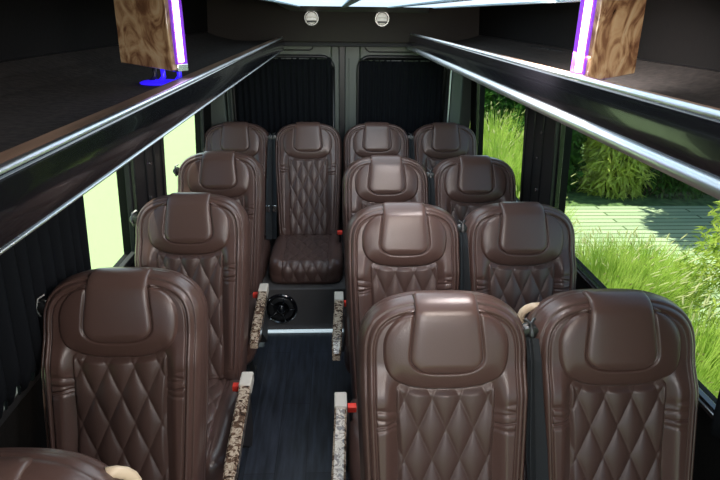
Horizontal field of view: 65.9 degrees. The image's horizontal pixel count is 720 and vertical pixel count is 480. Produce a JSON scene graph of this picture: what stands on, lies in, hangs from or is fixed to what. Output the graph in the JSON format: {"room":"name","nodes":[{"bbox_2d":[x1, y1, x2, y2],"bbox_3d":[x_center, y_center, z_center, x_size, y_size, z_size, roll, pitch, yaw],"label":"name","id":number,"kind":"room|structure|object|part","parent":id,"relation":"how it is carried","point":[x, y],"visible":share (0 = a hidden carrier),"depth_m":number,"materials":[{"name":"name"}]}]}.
{"room":"vehicle interior","nodes":[
{"label":"vehicle interior","id":0,"kind":"room"},
{"bbox_2d":[0,0,211,447],"bbox_3d":[-0.943,0.301,1.419,0.148,1.930,5.680,0,22,-3],"label":"wall","id":1,"kind":"structure","parent":0,"point":[28,28],"depth_m":1.65,"materials":[{"name":"black plastic"}]},
{"bbox_2d":[0,162,135,425],"bbox_3d":[-0.927,-0.082,1.664,0.080,0.865,1.320,0,22,-3],"label":"window frame","id":2,"kind":"structure","parent":1,"relation":"in","point":[130,258],"depth_m":2.29,"materials":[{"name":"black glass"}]},
{"bbox_2d":[0,31,284,254],"bbox_3d":[-0.641,-0.355,1.301,0.502,0.118,5.130,0,22,-3],"label":"rack","id":3,"kind":"object","parent":1,"relation":"attached to","point":[70,121],"visible":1,"depth_m":1.02,"materials":[{"name":"black plastic"}]},
{"bbox_2d":[0,196,90,418],"bbox_3d":[-0.876,0.090,1.271,0.085,0.775,1.162,0,22,-3],"label":"pleated curtain","id":4,"kind":"object","parent":3,"relation":"hanging from","point":[57,250],"visible":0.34,"depth_m":1.50,"materials":[{"name":"black fabric"}]},
{"bbox_2d":[0,32,266,152],"bbox_3d":[-0.665,-0.359,1.298,0.455,0.094,5.130,0,22,-3],"label":"shelf","id":5,"kind":"object","parent":3,"relation":"attached to","point":[43,98],"depth_m":1.33,"materials":[{"name":"grey carpet"}]},
{"bbox_2d":[113,0,187,85],"bbox_3d":[-0.518,-0.522,1.383,0.189,0.262,0.104,12,25,25],"label":"divider","id":6,"kind":"object","parent":3,"relation":"on","point":[150,33],"visible":0.91,"depth_m":1.36,"materials":[{"name":"brown wood"}]},
{"bbox_3d":[-0.524,-0.540,1.374,0.179,0.222,0.052,12,25,25],"label":"wood panel","id":7,"kind":"part","parent":6,"relation":"part of","materials":[{"name":"brown wood"}]},
{"bbox_3d":[-0.511,-0.406,1.425,0.104,0.007,0.104,12,25,25],"label":"foot plate","id":8,"kind":"part","parent":6,"relation":"part of","materials":[{"name":"blue plastic"}]},
{"bbox_2d":[168,0,187,63],"bbox_3d":[-0.442,-0.531,1.336,0.010,0.208,0.036,12,25,25],"label":"light","id":9,"kind":"object","parent":6,"relation":"on","point":[177,54],"depth_m":1.34,"materials":[{"name":"purple"}]},
{"bbox_2d":[130,137,166,229],"bbox_3d":[-0.945,-0.390,2.472,0.089,0.905,0.430,0,22,-3],"label":"trim","id":10,"kind":"structure","parent":1,"relation":"attached to","point":[148,171],"depth_m":2.45,"materials":[{"name":"black plastic"}]},
{"bbox_2d":[200,108,204,152],"bbox_3d":[-0.995,-0.670,3.107,0.080,0.865,0.980,0,22,-3],"label":"window frame","id":11,"kind":"structure","parent":1,"relation":"in","point":[202,110],"depth_m":3.60,"materials":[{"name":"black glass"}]},
{"bbox_2d":[211,89,232,125],"bbox_3d":[-0.978,-0.866,3.925,0.125,1.000,0.140,0,22,-3],"label":"trim","id":12,"kind":"structure","parent":1,"relation":"attached to","point":[221,109],"depth_m":3.85,"materials":[{"name":"grey plastic"}]},
{"bbox_2d":[230,46,339,222],"bbox_3d":[-0.600,-0.747,4.096,0.895,1.860,0.067,0,22,-3],"label":"door","id":13,"kind":"structure","parent":1,"relation":"in","point":[289,51],"depth_m":3.89,"materials":[{"name":"grey metal"}]},
{"bbox_2d":[235,57,331,134],"bbox_3d":[-0.540,-0.896,3.979,0.685,0.785,0.025,0,22,-3],"label":"pleated curtain","id":14,"kind":"object","parent":13,"relation":"hanging from","point":[282,92],"visible":0.52,"depth_m":3.93,"materials":[{"name":"black fabric"}]},
{"bbox_3d":[-0.536,-1.256,3.835,0.685,0.010,0.010,0,22,-3],"label":"curtain rod","id":15,"kind":"part","parent":14,"relation":"part of","materials":[{"name":"grey metal"}]},
{"bbox_2d":[238,332,351,479],"bbox_3d":[-0.004,1.212,1.835,1.950,0.050,5.680,0,22,-3],"label":"floor","id":16,"kind":"structure","parent":0,"point":[297,379],"depth_m":2.73,"materials":[{"name":"black wood"}]},
{"bbox_2d":[0,447,141,479],"bbox_3d":[-0.582,1.031,0.707,0.527,1.124,1.015,0,22,-3],"label":"passenger seat","id":17,"kind":"object","parent":16,"relation":"on","point":[16,463],"visible":1,"depth_m":0.92,"materials":[{"name":"brown leather"}]},
{"bbox_3d":[-0.437,0.448,0.959,0.121,0.116,0.034,-17,28,-37],"label":"grab handle","id":18,"kind":"part","parent":17,"relation":"part of","materials":[{"name":"beige"}]},
{"bbox_2d":[36,267,208,479],"bbox_3d":[-0.636,0.756,1.381,0.527,1.124,1.015,0,22,-3],"label":"passenger seat","id":19,"kind":"object","parent":16,"relation":"on","point":[125,354],"visible":0.98,"depth_m":1.54,"materials":[{"name":"brown leather"}]},
{"bbox_3d":[-0.664,0.562,1.555,0.268,0.534,0.188,0,22,-3],"label":"quilted panel","id":20,"kind":"part","parent":19,"relation":"part of","materials":[{"name":"brown leather"}]},
{"bbox_2d":[129,192,253,479],"bbox_3d":[-0.644,0.488,2.039,0.527,1.124,1.015,0,22,-3],"label":"passenger seat","id":21,"kind":"object","parent":16,"relation":"on","point":[204,237],"visible":0.62,"depth_m":2.19,"materials":[{"name":"brown leather"}]},
{"bbox_3d":[-0.672,0.294,2.213,0.268,0.534,0.188,0,22,-3],"label":"quilted panel","id":22,"kind":"part","parent":21,"relation":"part of","materials":[{"name":"brown leather"}]},
{"bbox_3d":[-0.675,0.203,2.261,0.451,0.749,0.370,0,22,-3],"label":"backrest","id":23,"kind":"part","parent":21,"relation":"part of","materials":[{"name":"brown leather"}]},
{"bbox_3d":[-0.661,0.694,2.016,0.284,0.118,0.488,0,22,-3],"label":"quilted cushion panel","id":24,"kind":"part","parent":21,"relation":"part of","materials":[{"name":"brown leather"}]},
{"bbox_2d":[205,380,239,479],"bbox_3d":[-0.663,0.694,2.053,0.452,0.151,0.536,0,22,-3],"label":"seat cushion","id":25,"kind":"object","parent":21,"relation":"on","point":[221,397],"depth_m":1.98,"materials":[{"name":"brown leather"}]},
{"bbox_3d":[-0.398,0.622,1.801,0.041,0.044,0.426,-1,22,-4],"label":"armrest","id":26,"kind":"part","parent":21,"relation":"part of","materials":[{"name":"stone"}]},
{"bbox_2d":[173,151,268,378],"bbox_3d":[-0.699,0.212,2.713,0.527,1.124,1.015,0,22,-3],"label":"passenger seat","id":27,"kind":"object","parent":16,"relation":"on","point":[239,177],"visible":0.41,"depth_m":2.85,"materials":[{"name":"brown leather"}]},
{"bbox_3d":[-0.730,-0.072,2.935,0.451,0.749,0.370,0,22,-3],"label":"backrest","id":28,"kind":"part","parent":27,"relation":"part of","materials":[{"name":"brown leather"}]},
{"bbox_3d":[-0.727,0.018,2.887,0.268,0.534,0.188,0,22,-3],"label":"quilted panel","id":29,"kind":"part","parent":27,"relation":"part of","materials":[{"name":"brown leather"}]},
{"bbox_2d":[247,294,256,364],"bbox_3d":[-0.717,0.419,2.727,0.452,0.151,0.536,0,22,-3],"label":"seat cushion","id":30,"kind":"object","parent":27,"relation":"on","point":[251,353],"depth_m":2.61,"materials":[{"name":"brown leather"}]},
{"bbox_3d":[-0.452,0.347,2.475,0.041,0.044,0.426,-1,22,-4],"label":"armrest","id":31,"kind":"part","parent":27,"relation":"part of","materials":[{"name":"stone"}]},
{"bbox_2d":[332,155,431,372],"bbox_3d":[0.131,0.243,2.662,0.532,1.124,1.012,0,22,-3],"label":"passenger seat","id":32,"kind":"object","parent":16,"relation":"on","point":[374,179],"visible":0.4,"depth_m":2.80,"materials":[{"name":"brown leather"}]},
{"bbox_3d":[-0.097,0.381,2.403,0.041,0.044,0.426,0,22,-1],"label":"armrest","id":33,"kind":"part","parent":32,"relation":"part of","materials":[{"name":"stone"}]},
{"bbox_2d":[343,310,349,372],"bbox_3d":[0.146,0.449,2.678,0.452,0.151,0.536,0,22,-3],"label":"seat cushion","id":34,"kind":"object","parent":32,"relation":"on","point":[345,331],"depth_m":2.54,"materials":[{"name":"brown leather"}]},
{"bbox_3d":[0.134,-0.041,2.886,0.451,0.749,0.370,0,22,-3],"label":"backrest","id":35,"kind":"part","parent":32,"relation":"part of","materials":[{"name":"brown leather"}]},
{"bbox_3d":[0.136,0.049,2.838,0.268,0.534,0.188,0,22,-3],"label":"quilted panel","id":36,"kind":"part","parent":32,"relation":"part of","materials":[{"name":"brown leather"}]},
{"bbox_2d":[331,202,464,479],"bbox_3d":[0.164,0.532,1.955,0.532,1.124,1.012,0,22,-3],"label":"passenger seat","id":37,"kind":"object","parent":16,"relation":"on","point":[392,248],"visible":0.52,"depth_m":2.10,"materials":[{"name":"brown leather"}]},
{"bbox_3d":[-0.064,0.669,1.695,0.041,0.044,0.426,0,22,-1],"label":"armrest","id":38,"kind":"part","parent":37,"relation":"part of","materials":[{"name":"stone"}]},
{"bbox_2d":[346,399,360,479],"bbox_3d":[0.179,0.738,1.970,0.452,0.151,0.536,0,22,-3],"label":"seat cushion","id":39,"kind":"object","parent":37,"relation":"on","point":[353,469],"depth_m":1.90,"materials":[{"name":"brown leather"}]},
{"bbox_3d":[0.167,0.247,2.178,0.451,0.749,0.370,0,22,-3],"label":"backrest","id":40,"kind":"part","parent":37,"relation":"part of","materials":[{"name":"brown leather"}]},
{"bbox_3d":[0.170,0.338,2.130,0.268,0.534,0.188,0,22,-3],"label":"quilted panel","id":41,"kind":"part","parent":37,"relation":"part of","materials":[{"name":"brown leather"}]},
{"bbox_2d":[357,290,535,479],"bbox_3d":[0.215,0.813,1.266,0.532,1.124,1.012,0,22,-3],"label":"passenger seat","id":42,"kind":"object","parent":16,"relation":"on","point":[442,386],"visible":1,"depth_m":1.42,"materials":[{"name":"brown leather"}]},
{"bbox_3d":[0.221,0.619,1.442,0.268,0.534,0.188,0,22,-3],"label":"quilted panel","id":43,"kind":"part","parent":42,"relation":"part of","materials":[{"name":"brown leather"}]},
{"bbox_2d":[428,155,515,223],"bbox_3d":[0.587,0.211,2.755,0.470,1.124,0.842,0,22,-3],"label":"passenger seat","id":44,"kind":"object","parent":16,"relation":"on","point":[462,184],"visible":0.34,"depth_m":2.82,"materials":[{"name":"brown leather"}]},
{"bbox_3d":[0.590,0.046,2.858,0.268,0.534,0.188,0,22,-3],"label":"quilted panel","id":45,"kind":"part","parent":44,"relation":"part of","materials":[{"name":"brown leather"}]},
{"bbox_2d":[459,202,576,479],"bbox_3d":[0.619,0.500,2.047,0.470,1.124,0.842,0,22,-3],"label":"passenger seat","id":46,"kind":"object","parent":16,"relation":"on","point":[519,254],"visible":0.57,"depth_m":2.12,"materials":[{"name":"brown leather"}]},
{"bbox_3d":[0.619,0.245,2.198,0.451,0.749,0.370,0,22,-3],"label":"backrest","id":47,"kind":"part","parent":46,"relation":"part of","materials":[{"name":"brown leather"}]},
{"bbox_3d":[0.622,0.335,2.150,0.268,0.534,0.188,0,22,-3],"label":"quilted panel","id":48,"kind":"part","parent":46,"relation":"part of","materials":[{"name":"brown leather"}]},
{"bbox_2d":[517,288,698,479],"bbox_3d":[0.670,0.781,1.359,0.470,1.124,0.842,0,22,-3],"label":"passenger seat","id":49,"kind":"object","parent":16,"relation":"on","point":[617,390],"visible":0.99,"depth_m":1.44,"materials":[{"name":"brown leather"}]},
{"bbox_3d":[0.489,0.229,1.524,0.121,0.116,0.034,15,26,32],"label":"grab handle","id":50,"kind":"part","parent":49,"relation":"part of","materials":[{"name":"beige"}]},
{"bbox_3d":[0.673,0.616,1.462,0.268,0.534,0.188,0,22,-3],"label":"quilted panel","id":51,"kind":"part","parent":49,"relation":"part of","materials":[{"name":"brown leather"}]},
{"bbox_2d":[339,47,344,221],"bbox_3d":[-0.133,-0.755,4.117,0.042,1.870,0.062,0,22,-3],"label":"trim","id":52,"kind":"structure","parent":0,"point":[341,49],"depth_m":3.99,"materials":[{"name":"black plastic"}]},
{"bbox_2d":[470,0,719,479],"bbox_3d":[0.957,0.290,1.504,0.148,1.930,5.680,0,22,-3],"label":"wall","id":53,"kind":"structure","parent":0,"point":[683,32],"depth_m":1.66,"materials":[{"name":"black plastic"}]},
{"bbox_2d":[266,294,297,322],"bbox_3d":[-0.470,0.413,3.300,0.196,0.196,0.022,0,22,-3],"label":"round speaker","id":54,"kind":"object","parent":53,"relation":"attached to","point":[281,308],"visible":0.97,"depth_m":3.30},
{"bbox_2d":[262,222,345,329],"bbox_3d":[-0.100,0.205,3.857,1.800,0.288,1.130,0,22,-3],"label":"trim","id":55,"kind":"structure","parent":53,"relation":"attached to","point":[315,302],"depth_m":3.32,"materials":[{"name":"black plastic"}]},
{"bbox_2d":[203,122,271,279],"bbox_3d":[-0.799,-0.268,3.506,0.470,0.834,0.842,0,22,-3],"label":"passenger seat","id":56,"kind":"object","parent":55,"relation":"on","point":[253,140],"visible":0.31,"depth_m":3.62,"materials":[{"name":"brown leather"}]},
{"bbox_3d":[-0.818,-0.389,3.710,0.451,0.749,0.370,0,22,-3],"label":"backrest","id":57,"kind":"part","parent":56,"relation":"part of","materials":[{"name":"brown leather"}]},
{"bbox_2d":[262,235,270,279],"bbox_3d":[-0.806,0.102,3.502,0.452,0.151,0.536,0,22,-3],"label":"seat cushion","id":58,"kind":"object","parent":56,"relation":"on","point":[267,247],"depth_m":3.49,"materials":[{"name":"brown leather"}]},
{"bbox_2d":[269,122,342,283],"bbox_3d":[-0.345,-0.271,3.526,0.470,0.834,0.842,0,22,-3],"label":"passenger seat","id":59,"kind":"object","parent":55,"relation":"on","point":[306,156],"visible":1,"depth_m":3.65,"materials":[{"name":"brown leather"}]},
{"bbox_3d":[-0.333,0.100,3.486,0.284,0.118,0.488,0,22,-3],"label":"quilted cushion panel","id":60,"kind":"part","parent":59,"relation":"part of","materials":[{"name":"brown leather"}]},
{"bbox_2d":[269,234,342,283],"bbox_3d":[-0.334,0.099,3.523,0.452,0.151,0.536,0,22,-3],"label":"seat cushion","id":61,"kind":"object","parent":59,"relation":"on","point":[295,258],"depth_m":3.32,"materials":[{"name":"brown leather"}]},
{"bbox_3d":[-0.344,-0.301,3.683,0.268,0.534,0.188,0,22,-3],"label":"quilted panel","id":62,"kind":"part","parent":59,"relation":"part of","materials":[{"name":"brown leather"}]},
{"bbox_3d":[-0.346,-0.391,3.731,0.451,0.749,0.370,0,22,-3],"label":"backrest","id":63,"kind":"part","parent":59,"relation":"part of","materials":[{"name":"brown leather"}]},
{"bbox_2d":[343,122,411,271],"bbox_3d":[0.130,-0.273,3.547,0.470,0.834,0.842,0,22,-3],"label":"passenger seat","id":64,"kind":"object","parent":55,"relation":"on","point":[367,139],"visible":0.3,"depth_m":3.67,"materials":[{"name":"brown leather"}]},
{"bbox_3d":[0.111,-0.394,3.751,0.451,0.749,0.370,0,22,-3],"label":"backrest","id":65,"kind":"part","parent":64,"relation":"part of","materials":[{"name":"brown leather"}]},
{"bbox_2d":[410,122,476,171],"bbox_3d":[0.569,-0.276,3.566,0.470,0.834,0.842,0,22,-3],"label":"passenger seat","id":66,"kind":"object","parent":55,"relation":"on","point":[431,144],"visible":0.33,"depth_m":3.69,"materials":[{"name":"brown leather"}]},
{"bbox_3d":[0.570,-0.306,3.724,0.268,0.534,0.188,0,22,-3],"label":"quilted panel","id":67,"kind":"part","parent":66,"relation":"part of","materials":[{"name":"brown leather"}]},
{"bbox_2d":[268,329,342,332],"bbox_3d":[-0.077,0.550,3.376,1.740,0.011,0.026,0,22,-3],"label":"trim","id":68,"kind":"structure","parent":53,"relation":"attached to","point":[287,330],"depth_m":3.36,"materials":[{"name":"white metal"}]},
{"bbox_2d":[304,11,318,25],"bbox_3d":[-0.315,-1.440,3.600,0.100,0.100,0.022,0,22,-3],"label":"ceiling lamp","id":69,"kind":"object","parent":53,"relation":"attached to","point":[311,18],"visible":0.98,"depth_m":3.60,"materials":[{"name":"grey plastic"}]},
{"bbox_2d":[207,0,479,42],"bbox_3d":[-0.101,-1.446,3.659,1.800,0.265,0.070,0,22,-3],"label":"overhead panel","id":70,"kind":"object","parent":53,"relation":"attached to","point":[243,20],"depth_m":3.63,"materials":[{"name":"grey plastic"}]},
{"bbox_2d":[284,42,407,46],"bbox_3d":[-0.105,-1.337,3.768,1.800,0.040,0.130,0,22,-3],"label":"trim","id":71,"kind":"structure","parent":53,"relation":"attached to","point":[316,44],"depth_m":3.71,"materials":[{"name":"black plastic"}]},
{"bbox_2d":[348,59,348,129],"bbox_3d":[-0.084,-0.808,4.077,0.008,1.000,0.020,0,22,-3],"label":"door frame","id":72,"kind":"structure","parent":53,"relation":"attached to","point":[348,59],"depth_m":3.97,"materials":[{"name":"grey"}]},
{"bbox_2d":[374,12,389,26],"bbox_3d":[0.145,-1.443,3.620,0.100,0.100,0.022,0,22,-3],"label":"ceiling lamp","id":73,"kind":"object","parent":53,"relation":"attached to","point":[382,19],"visible":0.94,"depth_m":3.62,"materials":[{"name":"grey plastic"}]},
{"bbox_2d":[345,47,470,133],"bbox_3d":[0.350,-0.752,4.138,0.925,1.860,0.067,0,22,-3],"label":"door","id":74,"kind":"structure","parent":53,"relation":"in","point":[354,54],"depth_m":3.94,"materials":[{"name":"grey"}]},
{"bbox_2d":[359,60,443,134],"bbox_3d":[0.291,-0.896,4.017,0.610,0.775,0.027,0,22,-3],"label":"pleated curtain","id":75,"kind":"object","parent":74,"relation":"hanging from","point":[406,94],"visible":0.52,"depth_m":3.96,"materials":[{"name":"black fabric"}]},
{"bbox_3d":[0.296,-1.251,3.876,0.610,0.010,0.010,0,22,-3],"label":"curtain rod","id":76,"kind":"part","parent":75,"relation":"part of","materials":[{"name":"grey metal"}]},
{"bbox_2d":[444,68,463,123],"bbox_3d":[0.665,-0.879,4.008,0.095,1.000,0.120,0,22,-3],"label":"door frame","id":77,"kind":"structure","parent":53,"relation":"attached to","point":[456,79],"depth_m":3.90,"materials":[{"name":"grey"}]},
{"bbox_2d":[475,82,517,201],"bbox_3d":[0.840,-0.738,3.328,0.080,0.865,1.120,0,22,-3],"label":"window","id":78,"kind":"structure","parent":53,"relation":"in","point":[477,84],"depth_m":3.85,"materials":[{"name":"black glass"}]},
{"bbox_2d":[519,45,563,205],"bbox_3d":[0.853,-0.434,2.636,0.089,0.905,0.410,0,22,-3],"label":"pleated curtain","id":79,"kind":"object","parent":53,"relation":"attached to","point":[541,132],"depth_m":2.61,"materials":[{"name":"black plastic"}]},
{"bbox_2d":[407,33,719,199],"bbox_3d":[0.668,-0.366,1.357,0.484,0.105,5.130,0,22,-3],"label":"rack","id":80,"kind":"object","parent":53,"relation":"attached to","point":[665,117],"visible":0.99,"depth_m":1.16,"materials":[{"name":"black plastic"}]},
{"bbox_2d":[447,36,719,107],"bbox_3d":[0.697,-0.379,1.354,0.427,0.060,5.130,0,22,-3],"label":"shelf","id":81,"kind":"object","parent":80,"relation":"attached to","point":[692,85],"depth_m":1.53,"materials":[{"name":"grey carpet"}]},
{"bbox_2d":[570,0,646,79],"bbox_3d":[0.558,-0.462,1.258,0.176,0.254,0.104,-12,26,-29],"label":"divider","id":82,"kind":"object","parent":80,"relation":"on","point":[608,32],"visible":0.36,"depth_m":1.23,"materials":[{"name":"wood"},{"name":"glowing purple light"},{"name":"chrome"}]},
{"bbox_2d":[570,0,596,73],"bbox_3d":[0.492,-0.469,1.211,0.010,0.208,0.036,-12,26,-29],"label":"light","id":83,"kind":"object","parent":82,"relation":"on","point":[585,45],"depth_m":1.21,"materials":[{"name":"purple"}]},
{"bbox_2d":[709,390,719,437],"bbox_3d":[0.912,0.214,1.059,0.090,0.805,0.721,0,22,-3],"label":"pleated curtain","id":84,"kind":"object","parent":80,"relation":"hanging from","point":[715,425],"visible":1,"depth_m":1.41,"materials":[{"name":"black fabric"}]},
{"bbox_2d":[553,123,715,418],"bbox_3d":[0.912,-0.111,1.792,0.080,0.865,1.420,0,22,-3],"label":"window","id":85,"kind":"structure","parent":53,"relation":"in","point":[704,401],"depth_m":2.29,"materials":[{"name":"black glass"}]},
{"bbox_3d":[0.017,-0.575,1.107,1.840,0.050,5.680,0,22,-3],"label":"ceiling","id":86,"kind":"structure","parent":0,"visible":0},
{"bbox_2d":[278,3,428,12],"bbox_3d":[-0.016,-1.453,3.433,0.949,0.080,0.350,0,22,-3],"label":"trim","id":87,"kind":"structure","parent":86,"relation":"attached to","point":[290,8],"depth_m":3.45,"materials":[{"name":"grey"}]},
{"bbox_2d":[262,0,580,8],"bbox_3d":[0.104,-0.867,1.968,0.833,0.056,2.786,0,22,-3],"label":"ceiling light panel","id":88,"kind":"object","parent":86,"relation":"attached to","point":[435,4],"visible":1,"depth_m":2.01,"materials":[{"name":"grey plastic"}]},
{"bbox_2d":[277,0,346,5],"bbox_3d":[-0.172,-0.850,1.964,0.250,0.010,2.770,0,22,-3],"label":"diffuser","id":89,"kind":"object","parent":88,"relation":"attached to","point":[286,2],"depth_m":2.22,"materials":[{"name":"white plastic"}]},
{"bbox_2d":[350,0,437,6],"bbox_3d":[0.097,-0.852,1.976,0.250,0.010,2.770,0,22,-3],"label":"diffuser","id":90,"kind":"object","parent":88,"relation":"attached to","point":[356,3],"depth_m":2.06,"materials":[{"name":"white plastic"}]},
{"bbox_2d":[409,0,545,7],"bbox_3d":[0.367,-0.854,1.988,0.250,0.010,2.770,0,22,-3],"label":"diffuser","id":91,"kind":"object","parent":88,"relation":"attached to","point":[464,3],"depth_m":1.90,"materials":[{"name":"white plastic"}]},
{"label":"outside","id":92,"kind":"structure","parent":0,"visible":0},
{"bbox_2d":[488,112,719,205],"bbox_3d":[14.914,-2.455,13.210,29.000,0.199,65.000,0,22,-3],"label":"ground","id":93,"kind":"structure","parent":92,"point":[575,198],"depth_m":7.97,"materials":[{"name":"green plant"}]},
{"bbox_2d":[484,87,518,129],"bbox_3d":[2.672,-2.967,11.252,2.438,2.541,1.761,0,22,-3],"label":"evergreen shrub","id":94,"kind":"object","parent":93,"relation":"on","point":[504,103],"visible":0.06,"depth_m":10.82,"materials":[{"name":"green plant"}]},
{"bbox_2d":[483,101,524,163],"bbox_3d":[1.996,-1.363,8.181,1.978,1.277,1.961,-9,24,-22],"label":"ornamental grass","id":95,"kind":"object","parent":93,"relation":"on","point":[491,125],"depth_m":7.77,"materials":[{"name":"green plant"}]},
{"bbox_2d":[483,124,576,199],"bbox_3d":[1.673,-0.729,6.694,1.691,1.219,1.633,-11,25,-27],"label":"ornamental grass","id":96,"kind":"object","parent":93,"relation":"on","point":[506,156],"depth_m":6.72,"materials":[{"name":"green plant"}]},
{"bbox_2d":[508,103,586,192],"bbox_3d":[2.807,-1.861,8.167,1.305,2.738,1.279,11,24,24],"label":"evergreen shrub","id":97,"kind":"object","parent":93,"relation":"on","point":[576,157],"visible":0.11,"depth_m":8.14,"materials":[{"name":"green plant"}]},
{"bbox_2d":[516,187,590,247],"bbox_3d":[1.583,-0.052,5.332,1.304,0.990,1.278,-8,24,-20],"label":"ornamental grass","id":98,"kind":"object","parent":93,"relation":"on","point":[571,216],"depth_m":5.27,"materials":[{"name":"green plant"}]},
{"bbox_2d":[572,135,658,200],"bbox_3d":[3.804,-2.190,7.765,1.396,3.788,1.376,-5,23,-13],"label":"shrub","id":99,"kind":"object","parent":93,"relation":"on","point":[605,167],"visible":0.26,"depth_m":7.97,"materials":[{"name":"green plant"}]},
{"bbox_2d":[575,218,719,330],"bbox_3d":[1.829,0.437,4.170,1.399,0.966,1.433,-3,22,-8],"label":"ornamental grass","id":100,"kind":"object","parent":93,"relation":"on","point":[594,265],"depth_m":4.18,"materials":[{"name":"green plant"}]},
{"bbox_2d":[623,155,711,201],"bbox_3d":[4.703,-2.235,7.765,1.896,3.933,1.490,0,22,-3],"label":"shrub","id":101,"kind":"object","parent":93,"relation":"on","point":[668,190],"visible":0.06,"depth_m":8.00,"materials":[{"name":"green plant"}]},
{"bbox_2d":[643,173,707,194],"bbox_3d":[7.125,-1.330,8.423,5.800,1.150,0.632,0,22,-3],"label":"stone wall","id":102,"kind":"structure","parent":93,"relation":"on","point":[661,173],"depth_m":8.27,"materials":[{"name":"grey stone"}]},
{"bbox_2d":[655,283,719,397],"bbox_3d":[1.992,0.826,3.365,1.443,0.858,1.481,-4,23,-10],"label":"ornamental grass","id":103,"kind":"object","parent":93,"relation":"on","point":[707,366],"depth_m":3.45,"materials":[{"name":"green plant"}]},
{"bbox_2d":[669,201,719,336],"bbox_3d":[2.967,0.330,4.036,1.279,1.534,1.492,0,22,-3],"label":"shrub","id":104,"kind":"object","parent":93,"relation":"on","point":[713,250],"visible":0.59,"depth_m":4.20,"materials":[{"name":"green plant"}]},
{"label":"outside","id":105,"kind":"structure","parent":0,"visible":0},
{"bbox_2d":[83,115,195,268],"bbox_3d":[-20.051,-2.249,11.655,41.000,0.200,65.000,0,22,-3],"label":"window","id":106,"kind":"structure","parent":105,"point":[101,203],"depth_m":7.59,"materials":[{"name":"glass"}]},
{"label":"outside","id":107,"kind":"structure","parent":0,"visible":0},
{"bbox_2d":[565,206,719,356],"bbox_3d":[8.001,0.597,5.294,11.550,0.062,5.650,0,22,-3],"label":"paved path","id":108,"kind":"structure","parent":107,"point":[679,221],"depth_m":7.05,"materials":[{"name":"grey stone"}]}
]}

